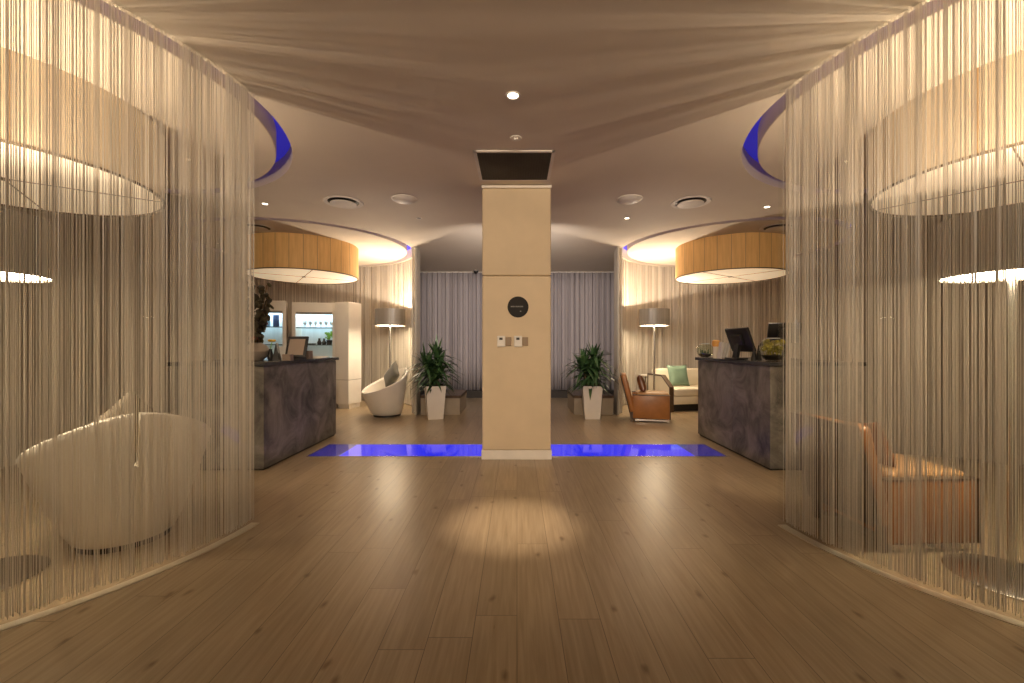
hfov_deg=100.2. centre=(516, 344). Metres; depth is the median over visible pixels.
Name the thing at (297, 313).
light
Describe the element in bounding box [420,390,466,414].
bench
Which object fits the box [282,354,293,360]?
box
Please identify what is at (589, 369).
dracaena
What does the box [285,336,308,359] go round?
display
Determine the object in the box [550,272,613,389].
curtain
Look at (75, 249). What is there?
curtain
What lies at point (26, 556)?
floor lamp
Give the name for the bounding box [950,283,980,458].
curtain
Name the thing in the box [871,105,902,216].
drum pendant
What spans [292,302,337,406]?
display cabinet
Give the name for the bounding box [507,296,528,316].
plaque
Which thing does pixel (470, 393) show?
baseboard
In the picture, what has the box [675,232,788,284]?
drum pendant
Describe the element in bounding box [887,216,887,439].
curtain
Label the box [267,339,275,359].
bud vase
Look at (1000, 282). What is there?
curtain
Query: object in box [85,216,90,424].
curtain
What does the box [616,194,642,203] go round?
ceiling speaker
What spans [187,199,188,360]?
post
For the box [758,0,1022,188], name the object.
ceiling
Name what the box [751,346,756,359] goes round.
cone
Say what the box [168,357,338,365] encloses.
countertop
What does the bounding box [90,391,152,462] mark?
cushion
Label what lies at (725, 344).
booklet
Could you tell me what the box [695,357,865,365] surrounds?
countertop
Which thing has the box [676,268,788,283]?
diffuser
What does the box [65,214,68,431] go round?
curtain
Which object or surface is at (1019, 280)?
curtain
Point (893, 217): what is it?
curtain
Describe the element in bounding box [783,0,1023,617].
curtain
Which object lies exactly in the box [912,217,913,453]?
curtain
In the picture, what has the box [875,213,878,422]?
curtain
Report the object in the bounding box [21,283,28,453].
curtain
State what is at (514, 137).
sprinkler
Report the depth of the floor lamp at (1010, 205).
2.27 m
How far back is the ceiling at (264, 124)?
2.85 m
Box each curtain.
[0,0,253,619]
[1,195,177,468]
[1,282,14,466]
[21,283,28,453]
[35,282,53,444]
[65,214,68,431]
[75,249,75,428]
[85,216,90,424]
[98,217,115,416]
[122,217,122,396]
[128,217,128,390]
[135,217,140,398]
[147,216,147,404]
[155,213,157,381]
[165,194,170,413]
[189,244,419,414]
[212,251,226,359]
[420,272,482,389]
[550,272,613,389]
[614,241,850,414]
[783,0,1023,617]
[854,195,1022,466]
[858,194,865,389]
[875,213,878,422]
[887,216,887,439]
[893,217,902,451]
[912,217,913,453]
[922,217,935,454]
[942,283,942,455]
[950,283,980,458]
[986,282,994,461]
[1000,282,1001,462]
[1019,280,1021,465]
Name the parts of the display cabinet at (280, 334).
panel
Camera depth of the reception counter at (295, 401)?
4.59 m
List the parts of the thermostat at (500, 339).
plate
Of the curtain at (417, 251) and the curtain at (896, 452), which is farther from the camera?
the curtain at (417, 251)
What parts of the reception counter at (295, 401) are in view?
stone panel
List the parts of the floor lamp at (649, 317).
lamp shade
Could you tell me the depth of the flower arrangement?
4.72 m
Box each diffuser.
[1,142,160,214]
[1,272,51,280]
[254,268,357,283]
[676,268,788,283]
[871,145,1022,214]
[941,269,1022,280]
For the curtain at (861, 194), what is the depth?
4.96 m
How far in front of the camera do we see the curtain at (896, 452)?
4.87 m
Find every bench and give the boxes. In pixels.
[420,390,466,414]
[567,390,613,414]
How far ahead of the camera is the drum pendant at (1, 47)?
2.64 m
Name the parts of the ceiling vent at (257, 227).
core plate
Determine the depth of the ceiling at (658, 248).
6.84 m
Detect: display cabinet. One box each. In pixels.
[254,300,287,353]
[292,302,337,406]
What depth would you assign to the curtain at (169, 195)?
4.86 m
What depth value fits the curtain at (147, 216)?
4.92 m
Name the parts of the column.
trim, padded panel, padded panel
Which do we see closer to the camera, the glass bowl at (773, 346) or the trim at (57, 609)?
the trim at (57, 609)
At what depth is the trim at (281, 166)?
4.57 m
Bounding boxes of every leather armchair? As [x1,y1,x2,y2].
[620,372,670,422]
[791,411,980,552]
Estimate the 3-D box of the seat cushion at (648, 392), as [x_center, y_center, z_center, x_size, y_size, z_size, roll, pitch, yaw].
[2.259,0.855,7.163,0.520,0.150,0.455,0,0,14]
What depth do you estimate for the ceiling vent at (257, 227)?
6.36 m
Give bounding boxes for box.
[273,315,278,326]
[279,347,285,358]
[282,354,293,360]
[306,351,312,358]
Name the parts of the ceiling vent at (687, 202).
core plate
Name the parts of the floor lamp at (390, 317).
lamp shade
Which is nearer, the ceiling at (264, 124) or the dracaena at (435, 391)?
the ceiling at (264, 124)
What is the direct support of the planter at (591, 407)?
on the floor
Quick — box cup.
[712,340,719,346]
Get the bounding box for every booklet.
[717,342,723,358]
[722,343,726,357]
[725,343,729,356]
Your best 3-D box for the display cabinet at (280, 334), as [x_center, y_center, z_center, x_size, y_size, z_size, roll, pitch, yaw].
[-4.895,0.190,8.498,0.580,2.120,0.404,0,0,-25]
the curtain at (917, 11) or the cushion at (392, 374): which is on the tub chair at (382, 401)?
the cushion at (392, 374)
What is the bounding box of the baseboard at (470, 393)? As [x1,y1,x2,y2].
[420,390,613,397]
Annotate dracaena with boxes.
[402,334,461,419]
[560,339,616,418]
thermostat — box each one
[497,336,510,346]
[514,336,527,346]
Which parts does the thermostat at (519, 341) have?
plate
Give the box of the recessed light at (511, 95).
[506,91,519,99]
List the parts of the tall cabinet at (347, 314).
door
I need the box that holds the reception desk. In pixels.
[695,357,865,469]
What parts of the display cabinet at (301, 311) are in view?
panel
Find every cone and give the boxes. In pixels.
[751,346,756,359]
[756,345,761,359]
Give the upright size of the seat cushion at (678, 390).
0.155 m
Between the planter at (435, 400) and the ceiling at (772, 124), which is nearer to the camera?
the ceiling at (772, 124)
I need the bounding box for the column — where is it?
[481,185,551,459]
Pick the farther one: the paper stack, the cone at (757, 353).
the paper stack
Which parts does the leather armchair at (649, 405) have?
backrest, panel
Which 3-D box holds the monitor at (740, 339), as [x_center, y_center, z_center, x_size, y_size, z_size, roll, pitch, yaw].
[2.549,-0.015,4.944,0.199,0.366,0.360,0,0,-12]
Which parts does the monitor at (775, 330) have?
panel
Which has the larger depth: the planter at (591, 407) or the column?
the planter at (591, 407)
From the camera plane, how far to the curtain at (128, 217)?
4.86 m
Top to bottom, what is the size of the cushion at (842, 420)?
0.326 m
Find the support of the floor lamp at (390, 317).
on the floor
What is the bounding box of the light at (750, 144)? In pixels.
[743,116,761,161]
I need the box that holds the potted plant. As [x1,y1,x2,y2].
[325,331,331,344]
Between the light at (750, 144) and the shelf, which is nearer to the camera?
the light at (750, 144)
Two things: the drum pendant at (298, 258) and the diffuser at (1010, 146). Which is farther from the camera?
the drum pendant at (298, 258)
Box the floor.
[0,398,1023,682]
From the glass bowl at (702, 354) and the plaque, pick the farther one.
the glass bowl at (702, 354)
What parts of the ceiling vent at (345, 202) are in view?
core plate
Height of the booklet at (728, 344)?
0.169 m
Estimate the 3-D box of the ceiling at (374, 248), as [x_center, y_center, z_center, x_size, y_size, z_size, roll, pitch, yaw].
[-3.760,-1.850,7.700,3.448,0.200,3.448,0,0,0]
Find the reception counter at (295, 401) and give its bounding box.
[168,357,338,469]
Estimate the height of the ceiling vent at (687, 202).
0.034 m
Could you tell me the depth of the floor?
2.21 m
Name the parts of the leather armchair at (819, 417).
leg, backrest, leg, panel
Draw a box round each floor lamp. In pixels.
[1,208,51,591]
[375,308,404,367]
[639,308,669,390]
[941,202,1022,601]
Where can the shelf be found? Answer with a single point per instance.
(300, 328)
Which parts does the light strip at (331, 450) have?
glass panel, glass panel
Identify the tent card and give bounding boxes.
[272,343,281,360]
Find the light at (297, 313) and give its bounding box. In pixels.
[296,312,331,314]
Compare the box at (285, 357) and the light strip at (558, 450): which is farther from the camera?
the light strip at (558, 450)
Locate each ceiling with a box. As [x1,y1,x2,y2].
[1,0,275,188]
[104,0,930,271]
[189,217,406,264]
[627,217,844,264]
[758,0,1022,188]
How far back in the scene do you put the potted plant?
8.64 m
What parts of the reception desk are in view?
stone panel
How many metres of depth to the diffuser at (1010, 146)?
3.24 m
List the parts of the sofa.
arm panel, arm frame, backrest, seat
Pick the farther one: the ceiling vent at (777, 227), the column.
the ceiling vent at (777, 227)
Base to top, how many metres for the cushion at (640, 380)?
0.326 m
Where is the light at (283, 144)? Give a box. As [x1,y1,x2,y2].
[272,116,290,161]
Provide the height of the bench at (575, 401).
0.350 m
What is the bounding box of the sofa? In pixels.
[647,368,697,411]
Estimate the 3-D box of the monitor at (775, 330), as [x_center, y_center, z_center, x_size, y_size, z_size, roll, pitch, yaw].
[3.078,-0.045,4.913,0.340,0.425,0.184,0,0,15]
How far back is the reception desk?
4.55 m
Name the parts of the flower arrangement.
stem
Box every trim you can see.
[0,522,259,631]
[165,146,292,193]
[189,237,411,265]
[420,272,613,272]
[622,227,850,265]
[741,146,867,193]
[778,524,1023,628]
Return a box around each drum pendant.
[1,47,51,212]
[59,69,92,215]
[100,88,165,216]
[254,232,358,284]
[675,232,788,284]
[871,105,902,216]
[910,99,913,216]
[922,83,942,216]
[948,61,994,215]
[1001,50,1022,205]
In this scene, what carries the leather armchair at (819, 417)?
on the floor
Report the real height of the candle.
0.235 m
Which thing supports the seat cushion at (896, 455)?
on the leather armchair at (819, 417)
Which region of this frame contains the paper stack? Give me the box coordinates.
[313,356,328,357]
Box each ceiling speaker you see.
[391,194,417,203]
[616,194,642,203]
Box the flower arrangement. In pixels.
[251,283,273,359]
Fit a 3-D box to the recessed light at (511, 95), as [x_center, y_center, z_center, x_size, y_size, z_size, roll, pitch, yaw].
[-0.028,-1.747,3.000,0.104,0.006,0.104,0,0,0]
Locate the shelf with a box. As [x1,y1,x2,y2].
[300,328,331,328]
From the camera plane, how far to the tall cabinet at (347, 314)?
8.39 m
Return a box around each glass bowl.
[696,343,712,356]
[758,338,785,360]
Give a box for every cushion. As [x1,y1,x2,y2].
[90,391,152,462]
[384,361,399,386]
[636,390,668,394]
[637,375,645,391]
[666,365,689,385]
[673,385,697,396]
[842,420,895,467]
[882,454,963,476]
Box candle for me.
[712,340,719,357]
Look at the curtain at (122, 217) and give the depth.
4.83 m
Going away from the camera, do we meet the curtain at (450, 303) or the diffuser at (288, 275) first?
the diffuser at (288, 275)
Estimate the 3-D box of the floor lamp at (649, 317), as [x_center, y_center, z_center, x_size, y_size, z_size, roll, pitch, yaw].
[2.660,0.280,8.300,0.570,1.940,0.570,0,0,0]
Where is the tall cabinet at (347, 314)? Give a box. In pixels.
[335,302,360,408]
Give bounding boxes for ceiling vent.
[238,223,274,231]
[322,195,363,208]
[473,150,554,180]
[670,195,711,208]
[759,223,794,231]
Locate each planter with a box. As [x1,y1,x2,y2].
[424,384,445,419]
[582,385,602,418]
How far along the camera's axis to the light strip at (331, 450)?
5.05 m
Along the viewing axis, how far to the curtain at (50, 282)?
4.49 m
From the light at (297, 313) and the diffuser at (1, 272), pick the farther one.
the light at (297, 313)
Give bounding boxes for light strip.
[306,444,481,456]
[551,444,727,456]
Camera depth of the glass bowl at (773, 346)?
4.47 m
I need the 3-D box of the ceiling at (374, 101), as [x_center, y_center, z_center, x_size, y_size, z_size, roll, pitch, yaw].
[0.000,-1.750,3.950,11.900,0.001,13.100,0,0,0]
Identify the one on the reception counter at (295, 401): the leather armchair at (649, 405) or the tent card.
the tent card
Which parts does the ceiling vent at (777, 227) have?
core plate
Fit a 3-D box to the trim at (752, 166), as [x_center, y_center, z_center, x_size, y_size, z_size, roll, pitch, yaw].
[3.717,-1.851,3.095,3.770,0.198,3.770,0,0,0]
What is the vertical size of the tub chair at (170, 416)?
0.840 m
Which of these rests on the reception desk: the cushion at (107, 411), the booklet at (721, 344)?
the booklet at (721, 344)
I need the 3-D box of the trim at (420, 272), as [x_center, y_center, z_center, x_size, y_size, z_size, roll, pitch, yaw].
[0.000,-1.740,10.270,5.200,0.019,0.100,0,0,0]
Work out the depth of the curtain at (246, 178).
2.18 m
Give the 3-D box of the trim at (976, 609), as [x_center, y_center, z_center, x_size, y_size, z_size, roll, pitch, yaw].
[3.464,1.246,1.906,3.687,0.007,1.406,0,0,12]
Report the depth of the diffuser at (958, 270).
2.32 m
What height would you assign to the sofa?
0.782 m
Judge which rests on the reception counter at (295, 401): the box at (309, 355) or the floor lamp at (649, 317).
the box at (309, 355)
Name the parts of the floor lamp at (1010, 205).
lamp shade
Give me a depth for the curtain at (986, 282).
4.50 m
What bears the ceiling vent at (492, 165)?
in the ceiling at (374, 101)
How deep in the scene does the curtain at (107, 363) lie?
4.79 m
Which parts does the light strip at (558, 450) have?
glass panel, glass panel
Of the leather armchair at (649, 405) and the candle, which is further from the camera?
the leather armchair at (649, 405)
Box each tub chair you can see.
[16,412,210,554]
[362,368,407,417]
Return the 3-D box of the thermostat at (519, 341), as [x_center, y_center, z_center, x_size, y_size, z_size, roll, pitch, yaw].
[0.044,-0.040,4.660,0.153,0.120,0.027,0,0,0]
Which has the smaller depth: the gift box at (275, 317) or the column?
the column
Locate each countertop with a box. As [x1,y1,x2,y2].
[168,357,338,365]
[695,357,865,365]
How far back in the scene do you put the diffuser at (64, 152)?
3.26 m
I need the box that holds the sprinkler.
[510,135,521,140]
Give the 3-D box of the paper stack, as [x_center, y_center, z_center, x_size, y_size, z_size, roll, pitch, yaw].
[-2.558,0.157,5.524,0.266,0.024,0.241,0,0,0]
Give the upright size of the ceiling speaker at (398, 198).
0.050 m
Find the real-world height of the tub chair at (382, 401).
0.840 m
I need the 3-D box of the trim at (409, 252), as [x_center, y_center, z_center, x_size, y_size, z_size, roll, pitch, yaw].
[-3.760,-1.851,7.700,3.770,0.198,3.770,0,0,0]
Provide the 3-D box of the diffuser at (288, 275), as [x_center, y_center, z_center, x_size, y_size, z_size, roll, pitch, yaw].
[-3.760,-1.211,7.550,1.781,0.010,1.781,0,0,-43]
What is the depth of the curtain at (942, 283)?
4.73 m
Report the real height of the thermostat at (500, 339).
0.120 m
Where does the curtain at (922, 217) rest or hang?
hanging from the ceiling at (374, 101)
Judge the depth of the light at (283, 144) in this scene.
4.10 m
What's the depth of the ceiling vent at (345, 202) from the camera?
5.18 m
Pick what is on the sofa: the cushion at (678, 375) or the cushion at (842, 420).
the cushion at (678, 375)
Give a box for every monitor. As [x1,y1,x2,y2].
[724,327,755,359]
[767,322,801,359]
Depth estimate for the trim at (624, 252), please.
8.72 m
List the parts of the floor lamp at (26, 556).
lamp shade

